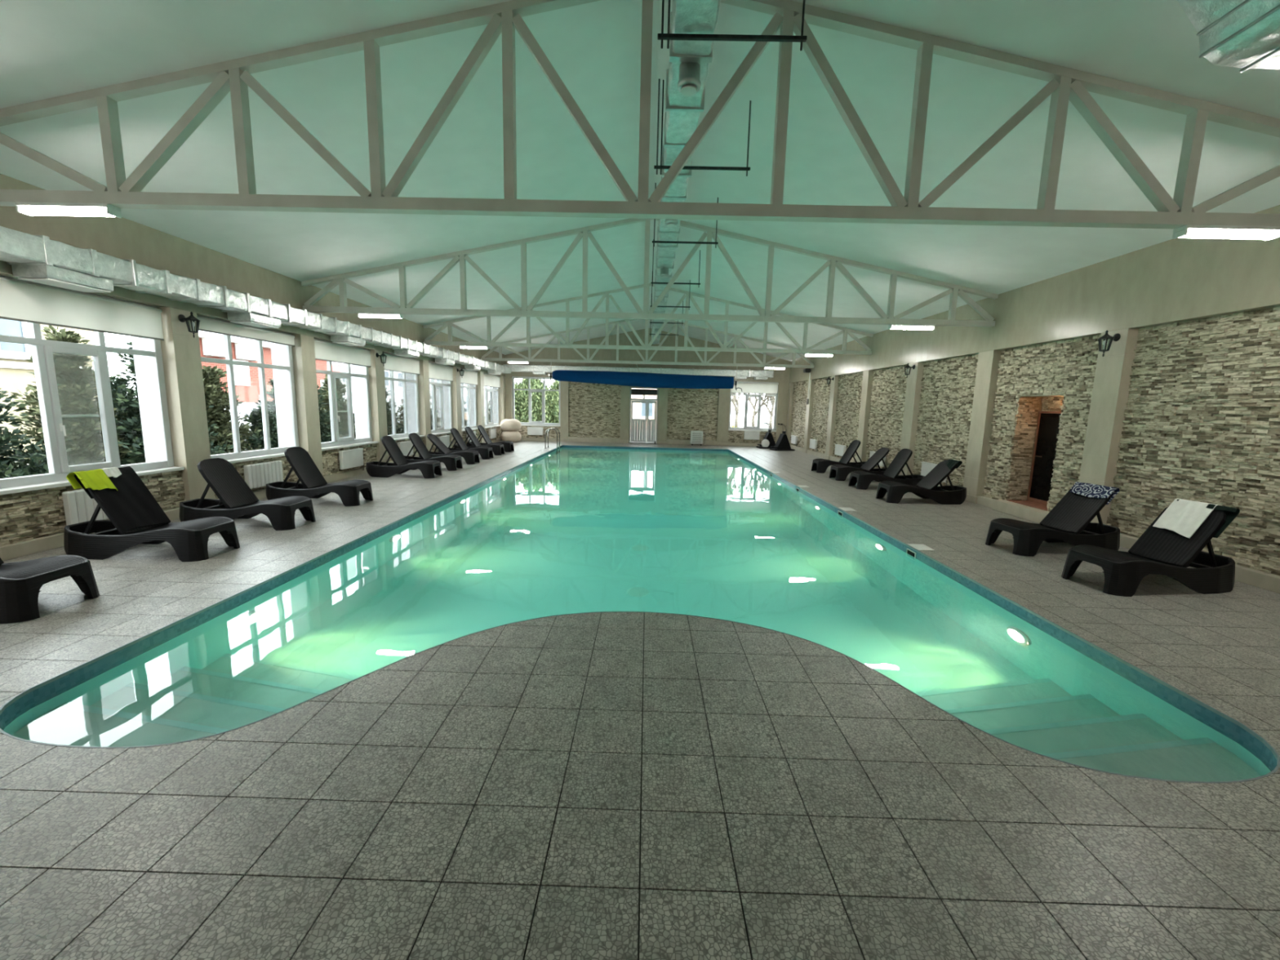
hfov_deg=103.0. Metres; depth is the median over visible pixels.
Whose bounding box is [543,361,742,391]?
roll
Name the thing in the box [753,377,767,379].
outlet
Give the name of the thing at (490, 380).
roller blind
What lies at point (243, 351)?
window
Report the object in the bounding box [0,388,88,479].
conifer
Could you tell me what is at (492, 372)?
outlet
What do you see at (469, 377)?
roller blind
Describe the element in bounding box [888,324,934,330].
strip light
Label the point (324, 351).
roller blind
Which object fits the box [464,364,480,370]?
outlet
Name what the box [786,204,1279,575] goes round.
wall
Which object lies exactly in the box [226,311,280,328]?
outlet
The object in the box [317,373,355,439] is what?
conifer
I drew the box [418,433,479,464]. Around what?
sun lounger
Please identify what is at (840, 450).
radiator
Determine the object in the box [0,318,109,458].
building
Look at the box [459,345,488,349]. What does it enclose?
strip light
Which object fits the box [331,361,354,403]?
building
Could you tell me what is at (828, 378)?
wall lantern
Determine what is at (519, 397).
weeping tree
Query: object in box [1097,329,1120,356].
wall lantern
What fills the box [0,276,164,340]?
roller blind
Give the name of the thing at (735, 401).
bare tree
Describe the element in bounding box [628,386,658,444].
door
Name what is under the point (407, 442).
grille
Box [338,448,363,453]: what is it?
grille
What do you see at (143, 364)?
trim
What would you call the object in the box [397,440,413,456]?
radiator
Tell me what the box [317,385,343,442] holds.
conifer
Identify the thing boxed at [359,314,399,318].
diffuser
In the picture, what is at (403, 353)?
outlet
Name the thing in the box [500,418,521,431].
pouf
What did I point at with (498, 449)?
sun lounger
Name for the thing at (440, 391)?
window
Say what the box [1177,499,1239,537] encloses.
towel
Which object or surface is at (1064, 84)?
roof truss
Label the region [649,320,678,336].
hanger
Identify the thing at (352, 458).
radiator
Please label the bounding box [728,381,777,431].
window
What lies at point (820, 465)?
sun lounger
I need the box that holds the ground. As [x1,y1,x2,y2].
[14,422,773,464]
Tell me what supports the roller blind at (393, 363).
attached to the window at (401, 388)
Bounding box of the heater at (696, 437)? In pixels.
[690,431,705,445]
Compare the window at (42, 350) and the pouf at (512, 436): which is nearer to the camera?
the window at (42, 350)
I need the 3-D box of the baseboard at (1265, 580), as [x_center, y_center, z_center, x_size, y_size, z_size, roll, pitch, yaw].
[6.066,-0.020,11.601,0.162,0.138,20.020,1,8,1]
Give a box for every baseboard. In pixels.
[0,438,502,560]
[520,436,760,446]
[790,444,1279,593]
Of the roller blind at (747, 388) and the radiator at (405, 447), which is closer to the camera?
the radiator at (405, 447)
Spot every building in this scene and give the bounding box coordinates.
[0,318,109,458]
[198,330,327,402]
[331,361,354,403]
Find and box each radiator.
[62,488,108,525]
[243,460,284,488]
[338,448,364,470]
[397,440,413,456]
[437,435,449,447]
[466,431,475,442]
[488,428,496,439]
[527,426,543,435]
[743,431,760,442]
[791,435,798,444]
[809,439,817,452]
[834,444,846,456]
[869,451,886,467]
[920,461,946,485]
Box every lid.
[796,484,808,487]
[839,507,856,511]
[906,543,935,551]
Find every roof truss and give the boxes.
[0,0,1279,229]
[301,217,998,327]
[423,283,873,355]
[480,319,813,368]
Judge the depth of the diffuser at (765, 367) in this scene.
18.07 m
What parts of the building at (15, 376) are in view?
pane, cornice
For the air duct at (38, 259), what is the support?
attached to the wall at (25, 516)
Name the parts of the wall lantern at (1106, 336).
wall plate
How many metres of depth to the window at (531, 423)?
21.50 m
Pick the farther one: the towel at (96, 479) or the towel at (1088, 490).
the towel at (1088, 490)
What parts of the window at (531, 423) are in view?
sash, sill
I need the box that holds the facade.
[631,388,657,426]
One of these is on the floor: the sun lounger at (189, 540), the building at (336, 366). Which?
the sun lounger at (189, 540)
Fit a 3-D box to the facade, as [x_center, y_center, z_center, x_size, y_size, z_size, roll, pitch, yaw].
[0.650,-6.023,43.010,7.000,3.400,4.075,1,8,1]
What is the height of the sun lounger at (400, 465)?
0.837 m
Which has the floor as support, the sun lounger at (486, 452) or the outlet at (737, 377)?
the sun lounger at (486, 452)
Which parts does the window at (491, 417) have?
pane, pane, sash, sill, pane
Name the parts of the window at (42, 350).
handle, sash, net rail, sill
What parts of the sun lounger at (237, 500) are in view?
backrest, frame, seat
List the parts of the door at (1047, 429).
sill, frame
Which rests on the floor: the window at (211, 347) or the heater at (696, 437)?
the heater at (696, 437)
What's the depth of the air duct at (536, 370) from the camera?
20.72 m
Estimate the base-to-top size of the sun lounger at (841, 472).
0.760 m
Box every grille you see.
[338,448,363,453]
[397,440,411,444]
[921,461,937,466]
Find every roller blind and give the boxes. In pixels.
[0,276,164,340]
[196,315,294,346]
[314,339,371,367]
[383,353,419,374]
[428,362,453,381]
[460,368,478,385]
[484,373,500,387]
[731,382,778,394]
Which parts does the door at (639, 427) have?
panel, panel, panel, panel, panel, panel, panel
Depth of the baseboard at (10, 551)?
5.16 m
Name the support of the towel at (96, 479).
on the lounger backrest
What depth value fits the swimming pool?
3.52 m
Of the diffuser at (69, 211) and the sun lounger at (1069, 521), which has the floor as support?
the sun lounger at (1069, 521)
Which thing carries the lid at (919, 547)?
on the floor
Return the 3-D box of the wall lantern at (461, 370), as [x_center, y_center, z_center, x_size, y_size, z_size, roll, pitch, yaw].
[-5.613,-3.362,15.959,0.220,0.325,0.147,1,8,1]
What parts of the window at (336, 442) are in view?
sash, sill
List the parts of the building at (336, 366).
red panel, pane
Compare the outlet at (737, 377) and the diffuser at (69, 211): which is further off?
the outlet at (737, 377)
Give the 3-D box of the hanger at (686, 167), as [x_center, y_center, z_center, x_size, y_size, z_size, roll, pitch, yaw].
[0.629,-3.491,5.033,0.960,0.886,0.028,1,8,1]
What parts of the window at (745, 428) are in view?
sill, sash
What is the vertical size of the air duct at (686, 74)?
0.430 m
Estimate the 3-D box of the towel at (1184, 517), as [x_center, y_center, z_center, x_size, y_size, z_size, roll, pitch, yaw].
[5.246,0.364,4.899,0.291,0.321,0.320,0,8,-8]
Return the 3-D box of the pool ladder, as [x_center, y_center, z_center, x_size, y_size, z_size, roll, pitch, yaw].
[-3.157,-0.962,18.323,0.500,1.831,0.578,1,8,1]
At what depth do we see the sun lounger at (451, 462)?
11.78 m
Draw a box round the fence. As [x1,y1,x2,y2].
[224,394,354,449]
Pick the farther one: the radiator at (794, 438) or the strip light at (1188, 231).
the radiator at (794, 438)
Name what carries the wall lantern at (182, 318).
attached to the wall at (25, 516)
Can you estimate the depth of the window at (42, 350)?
5.42 m
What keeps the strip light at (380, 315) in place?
attached to the roof truss at (954, 290)
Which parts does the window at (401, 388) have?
pane, pane, pane, pane, sill, pane, pane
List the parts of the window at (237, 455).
sill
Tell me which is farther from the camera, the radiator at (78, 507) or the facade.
the facade
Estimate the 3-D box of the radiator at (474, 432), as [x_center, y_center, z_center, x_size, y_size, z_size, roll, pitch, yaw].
[-5.774,-1.400,17.417,0.127,0.497,0.765,1,8,1]
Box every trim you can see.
[131,336,367,462]
[991,499,1049,523]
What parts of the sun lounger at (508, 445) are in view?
backrest, frame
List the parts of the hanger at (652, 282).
rod, rod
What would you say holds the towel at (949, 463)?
on the sun lounger at (928, 487)
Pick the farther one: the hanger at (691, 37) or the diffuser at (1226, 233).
the diffuser at (1226, 233)
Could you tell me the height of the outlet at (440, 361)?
0.136 m
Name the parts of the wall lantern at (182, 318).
wall plate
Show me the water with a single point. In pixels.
(709, 534)
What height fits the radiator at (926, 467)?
0.457 m
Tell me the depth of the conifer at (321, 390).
16.10 m
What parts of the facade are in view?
pane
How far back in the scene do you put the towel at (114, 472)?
5.06 m
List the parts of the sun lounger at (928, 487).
seat, frame, backrest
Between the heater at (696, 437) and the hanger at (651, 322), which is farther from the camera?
the heater at (696, 437)
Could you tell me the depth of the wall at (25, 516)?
6.71 m
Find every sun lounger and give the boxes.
[0,555,99,623]
[63,470,239,561]
[179,457,315,530]
[266,446,373,506]
[365,435,442,478]
[404,432,462,471]
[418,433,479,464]
[438,427,493,459]
[453,426,504,455]
[466,425,514,452]
[811,440,866,473]
[829,447,889,481]
[848,448,924,489]
[875,459,966,504]
[985,487,1119,556]
[1061,506,1235,596]
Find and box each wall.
[0,173,505,546]
[504,328,791,443]
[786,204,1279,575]
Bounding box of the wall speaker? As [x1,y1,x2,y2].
[803,368,810,404]
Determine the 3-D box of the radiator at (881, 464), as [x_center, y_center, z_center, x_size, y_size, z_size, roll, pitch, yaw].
[6.089,-0.474,12.997,0.127,0.457,0.815,1,8,1]
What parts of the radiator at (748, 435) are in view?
panel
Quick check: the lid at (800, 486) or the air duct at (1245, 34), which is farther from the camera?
the lid at (800, 486)
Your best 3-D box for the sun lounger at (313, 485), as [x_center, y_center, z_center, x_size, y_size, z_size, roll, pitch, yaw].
[-4.940,-0.079,7.795,1.462,0.837,0.591,1,8,1]
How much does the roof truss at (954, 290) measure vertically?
1.688 m
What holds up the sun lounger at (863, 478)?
on the floor
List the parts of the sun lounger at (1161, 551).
seat, frame, backrest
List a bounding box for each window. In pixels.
[0,275,184,495]
[196,315,298,463]
[314,338,377,450]
[383,352,424,440]
[428,361,452,435]
[460,368,478,431]
[484,373,500,428]
[511,376,560,426]
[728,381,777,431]
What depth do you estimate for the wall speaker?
18.46 m
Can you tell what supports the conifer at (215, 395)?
on the ground
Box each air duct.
[0,226,511,374]
[502,364,773,379]
[651,0,720,344]
[1177,0,1279,72]
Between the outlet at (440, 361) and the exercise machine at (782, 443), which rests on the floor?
the exercise machine at (782, 443)
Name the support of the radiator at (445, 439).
attached to the wall at (25, 516)
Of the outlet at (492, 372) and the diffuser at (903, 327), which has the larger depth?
the outlet at (492, 372)
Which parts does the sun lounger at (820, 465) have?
seat, frame, backrest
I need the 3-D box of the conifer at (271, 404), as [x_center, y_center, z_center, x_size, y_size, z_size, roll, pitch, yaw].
[-8.774,-1.343,12.534,1.953,2.534,1.676,-3,9,-28]
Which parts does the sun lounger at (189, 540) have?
backrest, frame, seat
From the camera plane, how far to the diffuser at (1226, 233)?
3.93 m
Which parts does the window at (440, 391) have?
pane, pane, pane, sash, sill, pane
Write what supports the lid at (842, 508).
on the floor
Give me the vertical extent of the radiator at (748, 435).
0.477 m
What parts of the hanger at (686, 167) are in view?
rod, rod, rod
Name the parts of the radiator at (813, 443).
panel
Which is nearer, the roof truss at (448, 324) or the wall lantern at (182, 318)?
the wall lantern at (182, 318)
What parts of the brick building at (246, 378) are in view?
white panel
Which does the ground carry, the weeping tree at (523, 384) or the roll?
the weeping tree at (523, 384)
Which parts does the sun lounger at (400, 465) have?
backrest, frame, seat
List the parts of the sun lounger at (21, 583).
seat, frame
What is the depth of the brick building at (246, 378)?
22.11 m
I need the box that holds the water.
[0,447,1274,782]
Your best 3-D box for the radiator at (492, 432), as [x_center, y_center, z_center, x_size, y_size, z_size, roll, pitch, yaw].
[-5.739,-1.745,19.792,0.127,0.497,0.765,1,8,1]
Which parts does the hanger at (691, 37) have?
rod, rod, rod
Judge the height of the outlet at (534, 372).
0.092 m
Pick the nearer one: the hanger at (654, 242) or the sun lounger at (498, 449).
the hanger at (654, 242)
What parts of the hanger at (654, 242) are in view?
rod, rod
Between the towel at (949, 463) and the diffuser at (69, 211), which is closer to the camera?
the diffuser at (69, 211)
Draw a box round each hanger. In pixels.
[649,301,683,325]
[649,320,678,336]
[650,239,700,286]
[650,280,690,307]
[652,182,718,248]
[653,78,751,176]
[657,0,807,50]
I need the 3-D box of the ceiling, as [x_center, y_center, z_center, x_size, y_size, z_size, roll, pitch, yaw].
[0.225,-4.038,9.639,13.200,1.520,23.900,1,8,1]
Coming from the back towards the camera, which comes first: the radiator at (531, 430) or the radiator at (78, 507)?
the radiator at (531, 430)
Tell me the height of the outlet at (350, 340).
0.137 m
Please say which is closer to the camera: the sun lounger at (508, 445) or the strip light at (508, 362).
the sun lounger at (508, 445)
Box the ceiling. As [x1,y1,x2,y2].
[0,0,1279,360]
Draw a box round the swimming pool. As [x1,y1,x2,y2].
[0,444,1279,783]
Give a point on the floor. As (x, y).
(594, 785)
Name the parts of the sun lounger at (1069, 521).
seat, frame, backrest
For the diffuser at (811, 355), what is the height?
0.045 m
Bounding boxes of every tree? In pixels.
[9,324,146,475]
[514,381,528,422]
[515,378,543,395]
[521,380,559,422]
[549,379,559,422]
[731,393,740,427]
[743,393,769,426]
[758,393,775,428]
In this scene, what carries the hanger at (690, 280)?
hanging from the ceiling
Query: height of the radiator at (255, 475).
0.491 m
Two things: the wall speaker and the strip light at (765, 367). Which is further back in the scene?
the wall speaker
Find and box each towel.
[66,469,117,490]
[99,466,121,477]
[944,458,962,469]
[1069,481,1119,504]
[1152,498,1217,538]
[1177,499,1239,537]
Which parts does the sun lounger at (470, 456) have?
backrest, frame, seat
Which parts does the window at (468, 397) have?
pane, pane, pane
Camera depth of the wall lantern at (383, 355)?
11.19 m
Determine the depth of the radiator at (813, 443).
17.90 m
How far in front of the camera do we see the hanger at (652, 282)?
9.86 m
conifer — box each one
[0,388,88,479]
[87,337,233,465]
[88,374,142,456]
[201,365,263,454]
[232,406,278,451]
[254,378,276,419]
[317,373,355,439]
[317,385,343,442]
[317,385,355,439]
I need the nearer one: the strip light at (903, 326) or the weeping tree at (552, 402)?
the strip light at (903, 326)
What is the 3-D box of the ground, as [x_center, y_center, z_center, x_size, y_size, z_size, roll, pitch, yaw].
[-9.673,-1.793,24.110,100.000,0.001,95.000,1,8,1]
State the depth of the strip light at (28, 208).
4.03 m
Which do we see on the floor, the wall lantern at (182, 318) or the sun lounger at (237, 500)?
the sun lounger at (237, 500)
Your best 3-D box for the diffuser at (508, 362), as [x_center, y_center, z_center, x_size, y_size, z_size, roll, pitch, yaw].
[-4.356,-4.203,18.223,0.700,0.045,0.100,1,8,1]
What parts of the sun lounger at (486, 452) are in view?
backrest, frame, seat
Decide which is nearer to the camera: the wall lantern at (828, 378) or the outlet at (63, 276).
the outlet at (63, 276)
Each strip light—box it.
[15,201,121,217]
[357,312,403,319]
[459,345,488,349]
[507,360,528,363]
[764,366,785,369]
[804,352,833,356]
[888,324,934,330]
[1172,224,1279,240]
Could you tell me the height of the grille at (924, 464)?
0.036 m
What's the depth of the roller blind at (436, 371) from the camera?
14.86 m
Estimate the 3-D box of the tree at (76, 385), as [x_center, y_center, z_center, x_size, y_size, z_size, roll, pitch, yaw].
[-9.533,-1.025,8.471,2.296,3.078,2.074,6,9,28]
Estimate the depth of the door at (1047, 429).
8.10 m
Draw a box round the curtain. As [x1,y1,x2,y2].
[631,388,657,395]
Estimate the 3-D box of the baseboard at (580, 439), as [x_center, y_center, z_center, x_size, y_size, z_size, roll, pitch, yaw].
[0.224,-1.651,21.620,11.850,0.200,0.156,1,8,1]
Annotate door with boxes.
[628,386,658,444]
[1007,411,1062,511]
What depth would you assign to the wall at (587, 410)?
21.36 m
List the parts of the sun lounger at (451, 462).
backrest, frame, seat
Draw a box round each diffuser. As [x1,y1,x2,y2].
[17,205,115,217]
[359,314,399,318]
[508,361,528,363]
[764,367,784,369]
[805,354,832,356]
[891,325,933,329]
[1180,228,1279,239]
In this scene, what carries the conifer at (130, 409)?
on the ground
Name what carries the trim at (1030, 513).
attached to the wall at (1185, 404)
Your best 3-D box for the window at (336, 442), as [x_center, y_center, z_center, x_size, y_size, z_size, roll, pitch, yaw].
[-6.103,-1.692,10.251,0.495,2.055,2.050,1,8,1]
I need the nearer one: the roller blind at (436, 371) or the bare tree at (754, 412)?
the roller blind at (436, 371)
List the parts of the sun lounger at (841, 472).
seat, frame, backrest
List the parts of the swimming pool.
skimmer frame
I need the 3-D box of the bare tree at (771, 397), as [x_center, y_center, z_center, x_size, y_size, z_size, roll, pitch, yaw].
[6.712,-3.303,26.700,0.968,3.008,1.780,-5,10,-35]
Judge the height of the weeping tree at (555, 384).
3.650 m
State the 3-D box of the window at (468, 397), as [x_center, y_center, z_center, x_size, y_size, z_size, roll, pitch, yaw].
[-5.997,-2.717,17.301,0.495,2.055,1.960,1,8,1]
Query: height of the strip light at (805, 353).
0.076 m
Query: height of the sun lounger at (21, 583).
0.832 m
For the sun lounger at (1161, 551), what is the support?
on the floor
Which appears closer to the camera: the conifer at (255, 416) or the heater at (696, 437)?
the conifer at (255, 416)
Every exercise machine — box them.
[755,422,775,448]
[769,423,795,450]
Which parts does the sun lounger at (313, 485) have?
backrest, frame, seat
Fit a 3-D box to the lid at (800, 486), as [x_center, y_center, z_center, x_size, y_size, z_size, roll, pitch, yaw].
[3.393,0.132,10.582,0.195,0.006,0.260,1,8,1]
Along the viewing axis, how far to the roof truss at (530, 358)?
18.06 m
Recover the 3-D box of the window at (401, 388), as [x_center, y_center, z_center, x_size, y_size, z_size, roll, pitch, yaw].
[-6.067,-2.039,12.641,0.495,2.055,2.040,1,8,1]
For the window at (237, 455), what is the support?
in the wall at (25, 516)
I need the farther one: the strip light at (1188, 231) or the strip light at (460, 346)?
the strip light at (460, 346)
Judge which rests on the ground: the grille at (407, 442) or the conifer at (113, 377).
the conifer at (113, 377)
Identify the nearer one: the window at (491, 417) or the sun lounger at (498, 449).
the sun lounger at (498, 449)
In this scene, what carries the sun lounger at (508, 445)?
on the floor
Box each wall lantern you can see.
[177,311,199,337]
[375,351,386,365]
[457,367,464,376]
[826,376,833,386]
[903,363,915,377]
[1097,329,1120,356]
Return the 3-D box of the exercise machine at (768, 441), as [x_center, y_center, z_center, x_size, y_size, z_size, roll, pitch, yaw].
[5.213,-1.805,20.602,0.840,1.034,0.480,1,8,-5]
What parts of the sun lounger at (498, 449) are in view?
backrest, frame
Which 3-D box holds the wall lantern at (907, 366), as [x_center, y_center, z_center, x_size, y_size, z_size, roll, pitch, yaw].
[5.943,-2.422,11.254,0.220,0.325,0.147,1,8,1]
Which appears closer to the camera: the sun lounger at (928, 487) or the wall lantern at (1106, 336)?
the wall lantern at (1106, 336)
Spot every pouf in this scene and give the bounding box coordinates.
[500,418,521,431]
[500,430,521,442]
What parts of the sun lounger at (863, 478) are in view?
seat, frame, backrest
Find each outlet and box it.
[11,264,113,293]
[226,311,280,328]
[330,335,365,346]
[394,349,419,357]
[435,358,454,364]
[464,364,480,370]
[487,370,501,374]
[533,371,546,374]
[733,376,746,379]
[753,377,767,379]
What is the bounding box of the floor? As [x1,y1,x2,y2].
[0,440,1279,959]
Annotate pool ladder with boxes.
[543,427,559,451]

